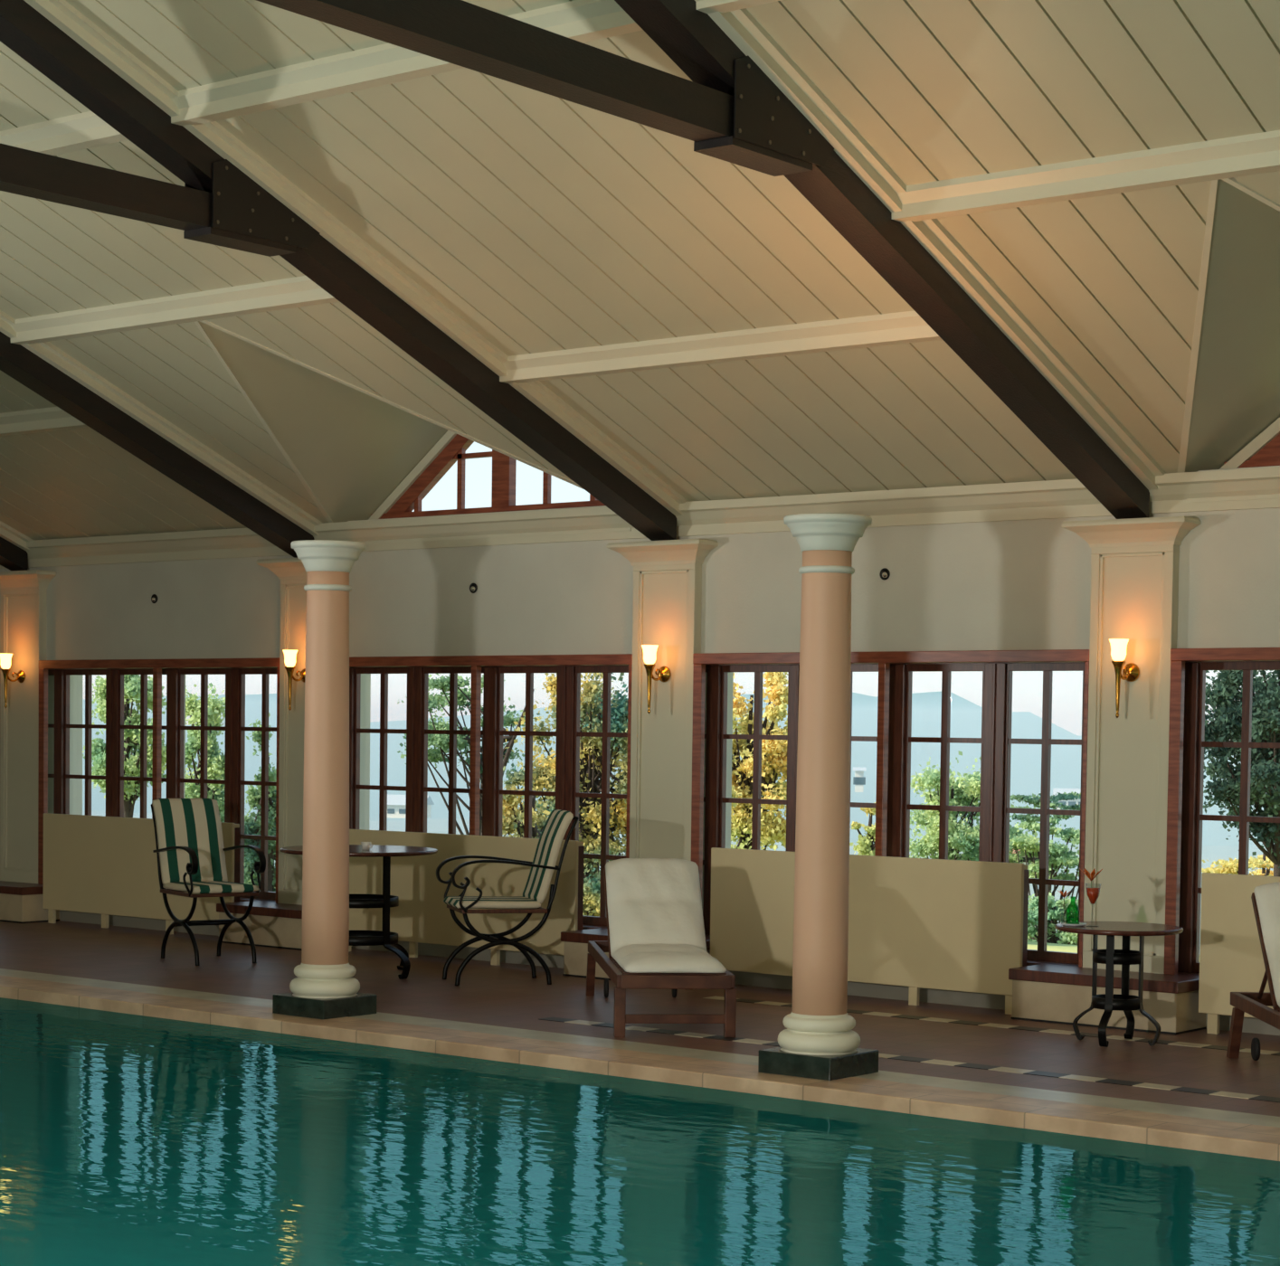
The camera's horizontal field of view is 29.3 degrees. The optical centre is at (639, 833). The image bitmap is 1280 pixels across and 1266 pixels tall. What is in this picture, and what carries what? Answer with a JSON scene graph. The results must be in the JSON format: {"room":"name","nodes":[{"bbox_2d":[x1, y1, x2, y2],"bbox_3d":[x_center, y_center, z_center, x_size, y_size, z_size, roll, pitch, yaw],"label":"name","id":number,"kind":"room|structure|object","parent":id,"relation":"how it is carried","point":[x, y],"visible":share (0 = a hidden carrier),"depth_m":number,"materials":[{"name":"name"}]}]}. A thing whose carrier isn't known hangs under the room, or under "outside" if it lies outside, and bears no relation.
{"room":"indoor swimming pool","nodes":[
{"label":"indoor swimming pool","id":0,"kind":"room"},
{"bbox_2d":[198,321,447,522],"bbox_3d":[-1.857,-2.810,16.761,2.840,1.120,3.077,3,3,39],"label":"ceiling","id":1,"kind":"structure","parent":0,"point":[353,448],"depth_m":17.48,"materials":[{"name":"paint"}]},
{"bbox_2d":[0,0,1279,540],"bbox_3d":[-2.356,-3.745,13.324,27.933,3.368,8.320,3,3,39],"label":"ceiling","id":2,"kind":"structure","parent":0,"point":[543,222],"depth_m":13.12,"materials":[{"name":"paint"}]},
{"bbox_2d":[0,407,88,436],"bbox_3d":[-5.005,-3.038,18.398,3.288,0.139,0.200,3,3,39],"label":"trim","id":3,"kind":"structure","parent":2,"relation":"attached to","point":[52,419],"depth_m":17.83,"materials":[{"name":"beige paint"}]},
{"bbox_2d":[0,111,128,155],"bbox_3d":[-3.896,-3.892,14.140,3.288,0.139,0.200,3,3,39],"label":"trim","id":4,"kind":"structure","parent":2,"relation":"attached to","point":[84,130],"depth_m":13.50,"materials":[{"name":"beige paint"}]},
{"bbox_2d":[9,275,338,344],"bbox_3d":[-2.905,-3.289,15.418,3.288,0.139,0.200,3,3,39],"label":"trim","id":5,"kind":"structure","parent":2,"relation":"attached to","point":[298,291],"depth_m":15.36,"materials":[{"name":"beige paint"}]},
{"bbox_2d":[170,0,642,125],"bbox_3d":[-1.171,-3.761,11.966,3.288,0.139,0.200,3,3,39],"label":"trim","id":6,"kind":"structure","parent":2,"relation":"attached to","point":[583,21],"depth_m":12.12,"materials":[{"name":"beige paint"}]},
{"bbox_2d":[499,310,942,383],"bbox_3d":[0.445,-2.778,14.050,3.288,0.139,0.200,3,3,39],"label":"trim","id":7,"kind":"structure","parent":2,"relation":"attached to","point":[907,327],"depth_m":13.95,"materials":[{"name":"beige paint"}]},
{"bbox_2d":[696,0,781,13],"bbox_3d":[1.554,-3.631,9.792,3.288,0.139,0.200,3,3,39],"label":"trim","id":8,"kind":"structure","parent":2,"relation":"attached to","point":[707,6],"depth_m":10.72,"materials":[{"name":"beige paint"}]},
{"bbox_2d":[891,130,1279,222],"bbox_3d":[2.545,-3.028,11.069,3.288,0.139,0.200,3,3,39],"label":"ceiling beam","id":9,"kind":"structure","parent":2,"relation":"attached to","point":[1257,153],"depth_m":11.35,"materials":[{"name":"beige paint"}]},
{"bbox_2d":[0,508,1279,660],"bbox_3d":[0.163,-1.720,16.825,28.200,1.010,0.270,3,3,39],"label":"wall","id":10,"kind":"structure","parent":0,"point":[1019,584],"depth_m":16.40,"materials":[{"name":"paint"}]},
{"bbox_2d":[0,521,34,551],"bbox_3d":[-6.454,-3.907,16.531,3.298,3.395,8.220,3,3,39],"label":"trim","id":11,"kind":"structure","parent":10,"relation":"attached to","point":[7,533],"depth_m":20.62,"materials":[{"name":"beige paint"}]},
{"bbox_2d":[151,594,157,603],"bbox_3d":[-3.954,-1.903,19.918,0.076,0.076,0.034,3,3,39],"label":"wall spotlight","id":12,"kind":"object","parent":10,"relation":"attached to","point":[154,599],"visible":1,"depth_m":19.90,"materials":[{"name":"black metal"}]},
{"bbox_2d":[26,528,289,568],"bbox_3d":[-3.916,-2.306,19.808,3.488,0.215,0.145,3,3,39],"label":"trim","id":13,"kind":"structure","parent":10,"relation":"attached to","point":[236,543],"depth_m":19.82,"materials":[{"name":"beige paint"}]},
{"bbox_2d":[37,657,279,903],"bbox_3d":[-4.013,-0.376,20.236,3.502,3.500,0.485,3,3,39],"label":"window","id":14,"kind":"structure","parent":10,"relation":"in","point":[60,766],"depth_m":20.16,"materials":[{"name":"red wood"}]},
{"bbox_2d":[0,310,322,535],"bbox_3d":[-3.729,-3.777,14.357,3.298,3.395,8.220,3,3,39],"label":"trim","id":15,"kind":"structure","parent":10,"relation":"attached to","point":[46,351],"depth_m":17.37,"materials":[{"name":"beige paint"}]},
{"bbox_2d":[23,0,688,515],"bbox_3d":[-1.004,-3.647,12.182,3.298,3.395,8.220,3,3,39],"label":"trim","id":16,"kind":"structure","parent":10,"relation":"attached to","point":[62,14],"depth_m":13.88,"materials":[{"name":"beige paint"}]},
{"bbox_2d":[194,320,583,522],"bbox_3d":[-2.022,-2.787,16.555,2.930,1.104,2.667,3,3,39],"label":"trim","id":17,"kind":"structure","parent":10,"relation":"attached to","point":[255,410],"depth_m":16.23,"materials":[{"name":"beige paint"}]},
{"bbox_2d":[469,582,477,593],"bbox_3d":[-1.212,-1.772,17.731,0.076,0.076,0.034,3,3,39],"label":"wall spotlight","id":18,"kind":"object","parent":10,"relation":"attached to","point":[473,587],"visible":1,"depth_m":17.72,"materials":[{"name":"black metal"}]},
{"bbox_2d":[347,505,606,521],"bbox_3d":[-0.872,-2.116,18.037,3.488,0.410,0.850,3,3,39],"label":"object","id":19,"kind":"object","parent":10,"relation":"attached to","point":[601,506],"depth_m":17.72,"materials":[{"name":"beige wood"}]},
{"bbox_2d":[312,506,646,551],"bbox_3d":[-1.191,-2.175,17.634,3.488,0.215,0.145,3,3,39],"label":"trim","id":20,"kind":"structure","parent":10,"relation":"attached to","point":[588,518],"depth_m":17.56,"materials":[{"name":"beige paint"}]},
{"bbox_2d":[349,654,632,929],"bbox_3d":[-1.288,-0.246,18.062,3.502,3.500,0.485,3,3,39],"label":"window","id":21,"kind":"structure","parent":10,"relation":"in","point":[568,668],"depth_m":17.79,"materials":[{"name":"red wood"}]},
{"bbox_2d":[359,430,631,544],"bbox_3d":[-1.060,-2.727,17.764,2.840,1.210,0.340,3,3,39],"label":"window","id":22,"kind":"structure","parent":10,"relation":"in","point":[408,496],"depth_m":18.10,"materials":[{"name":"red paint"}]},
{"bbox_2d":[879,568,890,579],"bbox_3d":[1.546,-1.640,15.531,0.076,0.076,0.034,3,3,39],"label":"wall spotlight","id":23,"kind":"object","parent":10,"relation":"attached to","point":[885,573],"visible":1,"depth_m":15.52,"materials":[{"name":"black metal"}]},
{"bbox_2d":[690,649,1089,967],"bbox_3d":[1.437,-0.116,15.888,3.502,3.500,0.485,3,3,39],"label":"window","id":24,"kind":"structure","parent":10,"relation":"in","point":[713,736],"depth_m":15.54,"materials":[{"name":"red wood"}]},
{"bbox_2d":[675,478,1112,537],"bbox_3d":[1.534,-2.045,15.460,3.488,0.215,0.145,3,3,39],"label":"trim","id":25,"kind":"structure","parent":10,"relation":"attached to","point":[1063,498],"depth_m":15.31,"materials":[{"name":"beige paint"}]},
{"bbox_2d":[694,0,1166,490],"bbox_3d":[1.721,-3.516,10.008,3.298,3.395,8.220,3,3,39],"label":"trim","id":26,"kind":"structure","parent":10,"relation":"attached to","point":[739,25],"depth_m":12.29,"materials":[{"name":"beige paint"}]},
{"bbox_2d":[1148,466,1279,513],"bbox_3d":[4.259,-1.915,13.285,3.488,0.215,0.145,3,3,39],"label":"trim","id":27,"kind":"structure","parent":10,"relation":"attached to","point":[1173,490],"depth_m":14.03,"materials":[{"name":"beige paint"}]},
{"bbox_2d":[1163,647,1279,976],"bbox_3d":[4.162,0.015,13.714,3.502,3.500,0.485,3,3,39],"label":"window","id":28,"kind":"structure","parent":10,"relation":"in","point":[1185,816],"depth_m":14.27,"materials":[{"name":"red wood"}]},
{"bbox_2d":[1177,177,1279,473],"bbox_3d":[3.428,-2.527,12.206,2.930,1.104,2.667,3,3,39],"label":"trim","id":29,"kind":"structure","parent":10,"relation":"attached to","point":[1233,182],"depth_m":12.28,"materials":[{"name":"beige paint"}]},
{"bbox_2d":[1186,417,1279,502],"bbox_3d":[4.390,-2.467,13.416,2.840,1.210,0.340,3,3,39],"label":"trim","id":30,"kind":"structure","parent":10,"relation":"in","point":[1264,450],"depth_m":14.13,"materials":[{"name":"beige paint"}]},
{"bbox_2d":[1197,465,1279,472],"bbox_3d":[4.578,-1.855,13.689,3.488,0.410,0.850,3,3,39],"label":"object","id":31,"kind":"object","parent":10,"relation":"attached to","point":[1271,466],"depth_m":14.04,"materials":[{"name":"beige wood"}]},
{"bbox_2d":[0,920,1279,1117],"bbox_3d":[-5.018,1.281,10.512,28.200,0.200,16.750,3,3,39],"label":"floor","id":32,"kind":"structure","parent":0,"point":[506,995],"depth_m":14.67,"materials":[{"name":"tile"}]},
{"bbox_2d":[0,569,59,923],"bbox_3d":[-5.403,-0.746,20.835,1.096,2.950,0.464,3,3,39],"label":"pilaster","id":33,"kind":"object","parent":32,"relation":"on","point":[23,593],"visible":0.94,"depth_m":20.94,"materials":[{"name":"beige paint"}]},
{"bbox_2d":[0,654,25,708],"bbox_3d":[-5.353,-1.292,20.859,0.116,0.460,0.223,3,3,39],"label":"lamp","id":34,"kind":"object","parent":33,"relation":"attached to","point":[5,658],"visible":1,"depth_m":20.80,"materials":[{"name":"white glass"}]},
{"bbox_2d":[42,813,240,934],"bbox_3d":[-4.052,0.336,19.788,2.330,0.915,0.090,3,3,39],"label":"radiator cover","id":35,"kind":"object","parent":32,"relation":"on","point":[106,867],"visible":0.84,"depth_m":19.92,"materials":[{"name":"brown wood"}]},
{"bbox_2d":[150,798,265,966],"bbox_3d":[-3.094,0.338,17.439,0.550,1.144,0.850,-1,3,-33],"label":"striped armchair","id":36,"kind":"object","parent":32,"relation":"on","point":[190,851],"visible":1,"depth_m":17.54,"materials":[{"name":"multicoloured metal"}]},
{"bbox_2d":[151,798,227,884],"bbox_3d":[-3.240,0.058,17.656,0.490,0.608,0.241,-1,3,-33],"label":"cushion","id":37,"kind":"object","parent":36,"relation":"on","point":[195,824],"depth_m":17.62,"materials":[{"name":"fabric"}]},
{"bbox_2d":[162,881,259,893],"bbox_3d":[-3.036,0.385,17.353,0.490,0.060,0.566,-1,3,-33],"label":"seat cushion","id":38,"kind":"object","parent":36,"relation":"on","point":[168,886],"depth_m":17.20,"materials":[{"name":"fabric"}]},
{"bbox_2d":[216,558,352,950],"bbox_3d":[-2.678,-0.616,18.661,1.096,2.950,0.464,3,3,39],"label":"pilaster","id":39,"kind":"object","parent":32,"relation":"on","point":[271,924],"visible":0.46,"depth_m":18.84,"materials":[{"name":"beige paint"}]},
{"bbox_2d":[283,650,305,711],"bbox_3d":[-2.628,-1.161,18.685,0.116,0.460,0.223,3,3,39],"label":"lamp","id":40,"kind":"object","parent":39,"relation":"attached to","point":[289,656],"visible":0.91,"depth_m":18.62,"materials":[{"name":"gold metal"}]},
{"bbox_2d":[280,844,437,979],"bbox_3d":[-1.902,0.533,16.570,1.060,0.853,1.060,3,3,39],"label":"bistro table","id":41,"kind":"object","parent":32,"relation":"on","point":[386,938],"visible":0.53,"depth_m":16.38,"materials":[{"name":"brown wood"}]},
{"bbox_2d":[360,842,372,850],"bbox_3d":[-1.834,0.088,16.425,0.072,0.050,0.086,0,3,-16],"label":"cup","id":42,"kind":"object","parent":41,"relation":"on","point":[365,846],"visible":1,"depth_m":16.41,"materials":[{"name":"white ceramic"}]},
{"bbox_2d":[348,829,583,966],"bbox_3d":[-1.327,0.466,17.613,2.330,0.915,0.090,3,3,39],"label":"radiator cover","id":43,"kind":"object","parent":32,"relation":"on","point":[421,916],"visible":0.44,"depth_m":17.53,"materials":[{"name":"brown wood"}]},
{"bbox_2d":[436,809,578,986],"bbox_3d":[-0.883,0.419,16.241,0.850,1.144,0.550,0,3,-16],"label":"striped armchair","id":44,"kind":"object","parent":32,"relation":"on","point":[543,866],"visible":1,"depth_m":16.08,"materials":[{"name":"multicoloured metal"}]},
{"bbox_2d":[442,896,540,909],"bbox_3d":[-0.986,0.461,16.214,0.566,0.060,0.490,0,3,-16],"label":"seat cushion","id":45,"kind":"object","parent":44,"relation":"on","point":[451,902],"depth_m":16.03,"materials":[{"name":"fabric"}]},
{"bbox_2d":[522,809,573,903],"bbox_3d":[-0.617,0.152,16.304,0.241,0.608,0.490,0,3,-16],"label":"cushion","id":46,"kind":"object","parent":44,"relation":"on","point":[558,821],"depth_m":16.12,"materials":[{"name":"fabric"}]},
{"bbox_2d":[560,539,718,980],"bbox_3d":[0.047,-0.485,16.487,1.096,2.950,0.464,3,3,39],"label":"pilaster","id":47,"kind":"object","parent":32,"relation":"on","point":[668,573],"visible":0.47,"depth_m":16.60,"materials":[{"name":"beige paint"}]},
{"bbox_2d":[641,644,670,713],"bbox_3d":[0.097,-1.031,16.511,0.116,0.460,0.223,3,3,39],"label":"lamp","id":48,"kind":"object","parent":47,"relation":"attached to","point":[649,651],"visible":1,"depth_m":16.46,"materials":[{"name":"gold metal"}]},
{"bbox_2d":[0,976,1279,1161],"bbox_3d":[-2.026,1.160,14.174,25.300,0.206,0.410,3,3,39],"label":"pool coping","id":49,"kind":"object","parent":32,"relation":"on","point":[1242,1140],"visible":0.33,"depth_m":12.15,"materials":[{"name":"stone"}]},
{"bbox_2d":[272,540,376,1019],"bbox_3d":[-1.823,-0.310,14.252,0.434,2.742,0.434,3,3,39],"label":"column","id":50,"kind":"structure","parent":49,"relation":"on","point":[325,988],"depth_m":14.14,"materials":[{"name":"stone"}]},
{"bbox_2d":[758,513,878,1080],"bbox_3d":[0.902,-0.179,12.078,0.434,2.742,0.434,3,3,39],"label":"column","id":51,"kind":"structure","parent":49,"relation":"on","point":[820,1042],"depth_m":11.97,"materials":[{"name":"stone"}]},
{"bbox_2d":[0,968,1279,1128],"bbox_3d":[-1.808,1.153,14.447,25.300,0.204,0.290,3,3,39],"label":"trim","id":52,"kind":"structure","parent":32,"relation":"on","point":[882,1076],"depth_m":12.81,"materials":[{"name":"beige stone"}]},
{"bbox_2d":[585,858,736,1037],"bbox_3d":[0.098,0.622,14.475,0.670,0.912,2.148,1,2,-6],"label":"lounger","id":53,"kind":"object","parent":32,"relation":"on","point":[655,916],"visible":1,"depth_m":14.35,"materials":[{"name":"white fabric"}]},
{"bbox_2d":[605,858,726,973],"bbox_3d":[0.133,0.458,14.130,0.570,0.560,1.471,1,2,-6],"label":"cushion","id":54,"kind":"object","parent":53,"relation":"on","point":[655,916],"depth_m":14.43,"materials":[{"name":"white fabric"}]},
{"bbox_2d":[59,910,1279,1035],"bbox_3d":[0.053,0.916,16.845,28.200,0.120,0.150,3,3,39],"label":"baseboard","id":55,"kind":"structure","parent":32,"relation":"on","point":[1250,1025],"depth_m":16.18,"materials":[{"name":"beige wood"}]},
{"bbox_2d":[710,847,1028,1014],"bbox_3d":[1.398,0.597,15.440,2.330,0.915,0.090,3,3,39],"label":"radiator cover","id":56,"kind":"object","parent":32,"relation":"on","point":[914,924],"visible":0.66,"depth_m":15.21,"materials":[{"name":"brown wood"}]},
{"bbox_2d":[539,995,1279,1102],"bbox_3d":[4.551,1.284,11.193,11.800,0.013,1.710,3,3,39],"label":"trim","id":57,"kind":"structure","parent":32,"relation":"on","point":[582,1022],"depth_m":13.35,"materials":[{"name":"beige tile"}]},
{"bbox_2d":[1008,516,1206,1034],"bbox_3d":[2.772,-0.355,14.313,1.096,2.950,0.464,3,3,39],"label":"pilaster","id":58,"kind":"object","parent":32,"relation":"on","point":[1134,562],"visible":0.87,"depth_m":14.40,"materials":[{"name":"beige paint"}]},
{"bbox_2d":[1109,638,1139,718],"bbox_3d":[2.822,-0.901,14.337,0.116,0.460,0.223,3,3,39],"label":"lamp","id":59,"kind":"object","parent":58,"relation":"attached to","point":[1131,672],"visible":1,"depth_m":14.28,"materials":[{"name":"gold metal"}]},
{"bbox_2d":[1054,921,1183,1047],"bbox_3d":[2.622,0.833,13.457,0.690,0.643,0.690,3,3,39],"label":"bistro table","id":60,"kind":"object","parent":32,"relation":"on","point":[1109,1001],"visible":0.98,"depth_m":13.35,"materials":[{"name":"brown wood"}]},
{"bbox_2d":[1065,896,1080,924],"bbox_3d":[2.368,0.427,13.411,0.074,0.155,0.074,3,3,39],"label":"glass bottle","id":61,"kind":"object","parent":60,"relation":"on","point":[1072,913],"visible":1,"depth_m":13.39,"materials":[{"name":"green glass"}]},
{"bbox_2d":[1060,922,1086,927],"bbox_3d":[2.372,0.502,13.414,0.144,0.015,0.144,3,3,39],"label":"serving plate","id":62,"kind":"object","parent":60,"relation":"on","point":[1080,924],"visible":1,"depth_m":13.37,"materials":[{"name":"white"}]},
{"bbox_2d":[1085,883,1101,927],"bbox_3d":[2.473,0.394,13.389,0.088,0.235,0.088,3,3,39],"label":"cocktail glass","id":63,"kind":"object","parent":60,"relation":"on","point":[1093,894],"visible":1,"depth_m":13.36,"materials":[{"name":"brown glass"}]},
{"bbox_2d":[1079,868,1102,888],"bbox_3d":[2.467,0.261,13.381,0.126,0.132,0.129,3,3,39],"label":"flower","id":64,"kind":"object","parent":63,"relation":"on","point":[1086,873],"visible":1,"depth_m":13.37,"materials":[{"name":"orange plant"}]},
{"bbox_2d":[1198,872,1279,1034],"bbox_3d":[4.123,0.727,13.265,2.330,0.915,0.090,3,3,39],"label":"radiator cover","id":65,"kind":"object","parent":32,"relation":"on","point":[1231,960],"visible":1,"depth_m":13.85,"materials":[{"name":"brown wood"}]},
{"bbox_2d":[1226,881,1279,1061],"bbox_3d":[3.426,0.760,11.868,0.670,0.950,2.148,1,2,1],"label":"lounger","id":66,"kind":"object","parent":32,"relation":"on","point":[1265,898],"visible":1,"depth_m":12.48,"materials":[{"name":"brown wood"}]},
{"bbox_2d":[1253,881,1279,1007],"bbox_3d":[3.426,0.586,11.730,0.570,0.600,1.891,1,2,1],"label":"cushion","id":67,"kind":"object","parent":66,"relation":"on","point":[1266,897],"depth_m":12.41,"materials":[{"name":"white fabric"}]},
{"bbox_2d":[0,997,1279,1265],"bbox_3d":[-4.900,1.255,10.577,25.300,0.020,8.800,3,3,39],"label":"pool water","id":68,"kind":"object","parent":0,"point":[127,1140],"visible":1,"depth_m":9.76,"materials":[{"name":"teal liquid"}]},
{"bbox_2d":[1044,0,1279,139],"bbox_3d":[-2.334,-3.784,13.306,27.907,3.412,8.320,3,3,39],"label":"lining","id":69,"kind":"object","parent":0,"point":[1176,0],"visible":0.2,"depth_m":10.35,"materials":[{"name":"paint"}]},
{"bbox_2d":[1185,179,1279,472],"bbox_3d":[3.593,-2.549,12.413,2.840,1.120,3.077,3,3,39],"label":"ceiling","id":70,"kind":"structure","parent":0,"point":[1237,393],"depth_m":12.84,"materials":[{"name":"paint"}]},
{"label":"outside","id":71,"kind":"structure","parent":0,"visible":0},
{"bbox_2d":[274,887,1077,953],"bbox_3d":[7.057,10.618,50.435,150.000,20.693,59.100,3,3,39],"label":"garden","id":72,"kind":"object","parent":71,"point":[1031,945],"depth_m":29.68,"materials":[{"name":"green plant"}]},
{"bbox_2d":[82,674,166,817],"bbox_3d":[-6.896,-0.592,33.035,1.223,3.483,1.488,0,3,-22],"label":"tree","id":73,"kind":"object","parent":72,"relation":"on","point":[132,683],"visible":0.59,"depth_m":32.86,"materials":[{"name":"green plant"}]},
{"bbox_2d":[185,682,225,822],"bbox_3d":[-6.431,-0.590,36.041,1.112,3.328,1.190,0,3,-12],"label":"tree","id":74,"kind":"object","parent":72,"relation":"on","point":[215,762],"visible":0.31,"depth_m":35.80,"materials":[{"name":"green plant"}]},
{"bbox_2d":[244,712,276,891],"bbox_3d":[-5.643,-0.346,37.042,1.146,2.946,1.153,2,3,29],"label":"tree","id":75,"kind":"object","parent":72,"relation":"on","point":[251,826],"visible":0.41,"depth_m":36.91,"materials":[{"name":"green plant"}]},
{"bbox_2d":[397,673,540,835],"bbox_3d":[-2.802,-0.296,39.986,2.298,4.668,2.184,1,2,4],"label":"cedar tree","id":76,"kind":"object","parent":72,"relation":"on","point":[463,741],"visible":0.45,"depth_m":39.72,"materials":[{"name":"green plant"}]},
{"bbox_2d":[502,755,587,853],"bbox_3d":[-1.287,0.221,29.046,1.343,2.349,1.286,1,2,2],"label":"autumn tree","id":77,"kind":"object","parent":72,"relation":"on","point":[512,818],"visible":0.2,"depth_m":28.90,"materials":[{"name":"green plant"}]},
{"bbox_2d":[502,673,628,917],"bbox_3d":[-0.606,-0.334,32.964,2.432,4.907,2.231,0,3,-25],"label":"cedar tree","id":78,"kind":"object","parent":72,"relation":"on","point":[591,748],"visible":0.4,"depth_m":32.59,"materials":[{"name":"green plant"}]},
{"bbox_2d":[730,672,788,851],"bbox_3d":[1.401,-0.384,29.944,1.868,3.663,1.643,-1,3,-40],"label":"autumn tree","id":79,"kind":"object","parent":72,"relation":"on","point":[773,752],"visible":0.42,"depth_m":29.73,"materials":[{"name":"yellow plant"}]},
{"bbox_2d":[849,802,875,855],"bbox_3d":[3.071,0.485,32.034,0.790,1.844,0.636,-1,3,-39],"label":"shrub","id":80,"kind":"object","parent":72,"relation":"on","point":[867,845],"visible":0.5,"depth_m":31.82,"materials":[{"name":"yellow plant"}]},
{"bbox_2d":[909,750,1023,861],"bbox_3d":[4.932,1.366,39.031,2.154,5.342,2.202,1,2,-5],"label":"pine tree","id":81,"kind":"object","parent":72,"relation":"on","point":[964,839],"visible":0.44,"depth_m":38.52,"materials":[{"name":"green plant"}]},
{"bbox_2d":[1008,815,1080,941],"bbox_3d":[7.064,2.683,43.124,2.232,6.066,2.042,-1,3,-30],"label":"shrub","id":82,"kind":"object","parent":72,"relation":"on","point":[1060,857],"visible":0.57,"depth_m":42.66,"materials":[{"name":"green plant"}]},
{"bbox_2d":[1027,891,1078,945],"bbox_3d":[5.634,1.529,33.003,1.288,1.492,1.405,1,2,-6],"label":"shrub","id":83,"kind":"object","parent":72,"relation":"on","point":[1055,909],"visible":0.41,"depth_m":32.76,"materials":[{"name":"green plant"}]},
{"bbox_2d":[1201,853,1273,876],"bbox_3d":[8.870,2.089,35.048,1.704,3.626,2.020,2,3,22],"label":"shrub","id":84,"kind":"object","parent":72,"relation":"on","point":[1263,861],"visible":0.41,"depth_m":34.63,"materials":[{"name":"yellow plant"}]},
{"bbox_2d":[1203,670,1279,876],"bbox_3d":[7.498,-0.376,29.085,2.299,4.134,2.718,2,3,26],"label":"evergreen tree","id":85,"kind":"object","parent":72,"relation":"on","point":[1227,725],"visible":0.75,"depth_m":28.68,"materials":[{"name":"green plant"}]},
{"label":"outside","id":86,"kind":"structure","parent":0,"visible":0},
{"bbox_2d":[82,810,1273,947],"bbox_3d":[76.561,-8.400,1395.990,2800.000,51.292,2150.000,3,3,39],"label":"valley","id":87,"kind":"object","parent":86,"point":[440,826],"visible":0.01,"depth_m":878.13,"materials":[{"name":"green plant"}]},
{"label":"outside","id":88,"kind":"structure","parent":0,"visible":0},
{"bbox_2d":[1008,849,1038,864],"bbox_3d":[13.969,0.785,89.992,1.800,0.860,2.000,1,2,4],"label":"house","id":89,"kind":"structure","parent":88,"point":[1023,858],"depth_m":89.35,"materials":[{"name":"beige"}]},
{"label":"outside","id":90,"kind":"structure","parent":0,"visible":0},
{"bbox_2d":[853,767,866,792],"bbox_3d":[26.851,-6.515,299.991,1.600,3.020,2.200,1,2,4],"label":"house","id":91,"kind":"structure","parent":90,"point":[858,781],"depth_m":299.28,"materials":[{"name":"beige"}]},
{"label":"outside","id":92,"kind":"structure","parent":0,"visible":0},
{"bbox_2d":[1052,788,1080,810],"bbox_3d":[52.873,-3.876,299.981,4.600,3.100,3.800,1,3,10],"label":"house","id":93,"kind":"structure","parent":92,"point":[1075,801],"depth_m":298.84,"materials":[{"name":"beige"}]},
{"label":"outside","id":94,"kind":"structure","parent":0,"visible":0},
{"bbox_2d":[387,795,434,818],"bbox_3d":[-28.501,-3.251,299.974,5.600,2.800,4.800,1,3,10],"label":"house","id":95,"kind":"structure","parent":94,"point":[395,803],"depth_m":298.33,"materials":[{"name":"beige"}]},
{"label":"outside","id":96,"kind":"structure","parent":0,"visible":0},
{"bbox_2d":[185,705,225,725],"bbox_3d":[-106.165,-28.788,599.961,9.600,4.800,6.800,1,3,10],"label":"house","id":97,"kind":"structure","parent":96,"point":[188,716],"depth_m":597.88,"materials":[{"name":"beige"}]},
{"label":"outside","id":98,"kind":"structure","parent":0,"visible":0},
{"bbox_2d":[82,692,1274,846],"bbox_3d":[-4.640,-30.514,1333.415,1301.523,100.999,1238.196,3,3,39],"label":"mountain","id":99,"kind":"structure","parent":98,"point":[926,707],"depth_m":1198.06},
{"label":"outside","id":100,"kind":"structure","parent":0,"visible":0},
{"bbox_2d":[1009,791,1080,824],"bbox_3d":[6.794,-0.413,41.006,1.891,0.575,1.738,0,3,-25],"label":"pine tree","id":101,"kind":"object","parent":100,"point":[1035,801],"visible":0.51,"depth_m":40.63,"materials":[{"name":"green plant"}]},
{"bbox_3d":[-10.285,-0.203,3.821,28.200,3.200,0.200,3,3,39],"label":"wall","id":102,"kind":"structure","parent":0,"visible":0},
{"bbox_2d":[0,536,27,570],"bbox_3d":[-10.380,-3.783,14.409,0.244,3.525,16.400,3,3,39],"label":"roof truss","id":103,"kind":"object","parent":102,"relation":"attached to","point":[12,557],"visible":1,"depth_m":20.73,"materials":[{"name":"black wood"}]},
{"bbox_2d":[0,331,314,558],"bbox_3d":[-7.655,-3.653,12.235,0.244,3.525,16.400,3,3,39],"label":"roof truss","id":104,"kind":"object","parent":102,"relation":"attached to","point":[17,362],"visible":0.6,"depth_m":17.38,"materials":[{"name":"black wood"}]},
{"bbox_2d":[0,0,676,540],"bbox_3d":[-4.930,-3.523,10.061,0.244,3.525,16.400,3,3,39],"label":"roof truss","id":105,"kind":"object","parent":102,"relation":"attached to","point":[219,204],"visible":1,"depth_m":13.28,"materials":[{"name":"black wood"}]},
{"bbox_2d":[256,0,1149,519],"bbox_3d":[-2.205,-3.392,7.887,0.244,3.525,16.400,3,3,39],"label":"roof truss","id":106,"kind":"object","parent":102,"relation":"attached to","point":[732,111],"visible":1,"depth_m":11.06,"materials":[{"name":"brown wood"}]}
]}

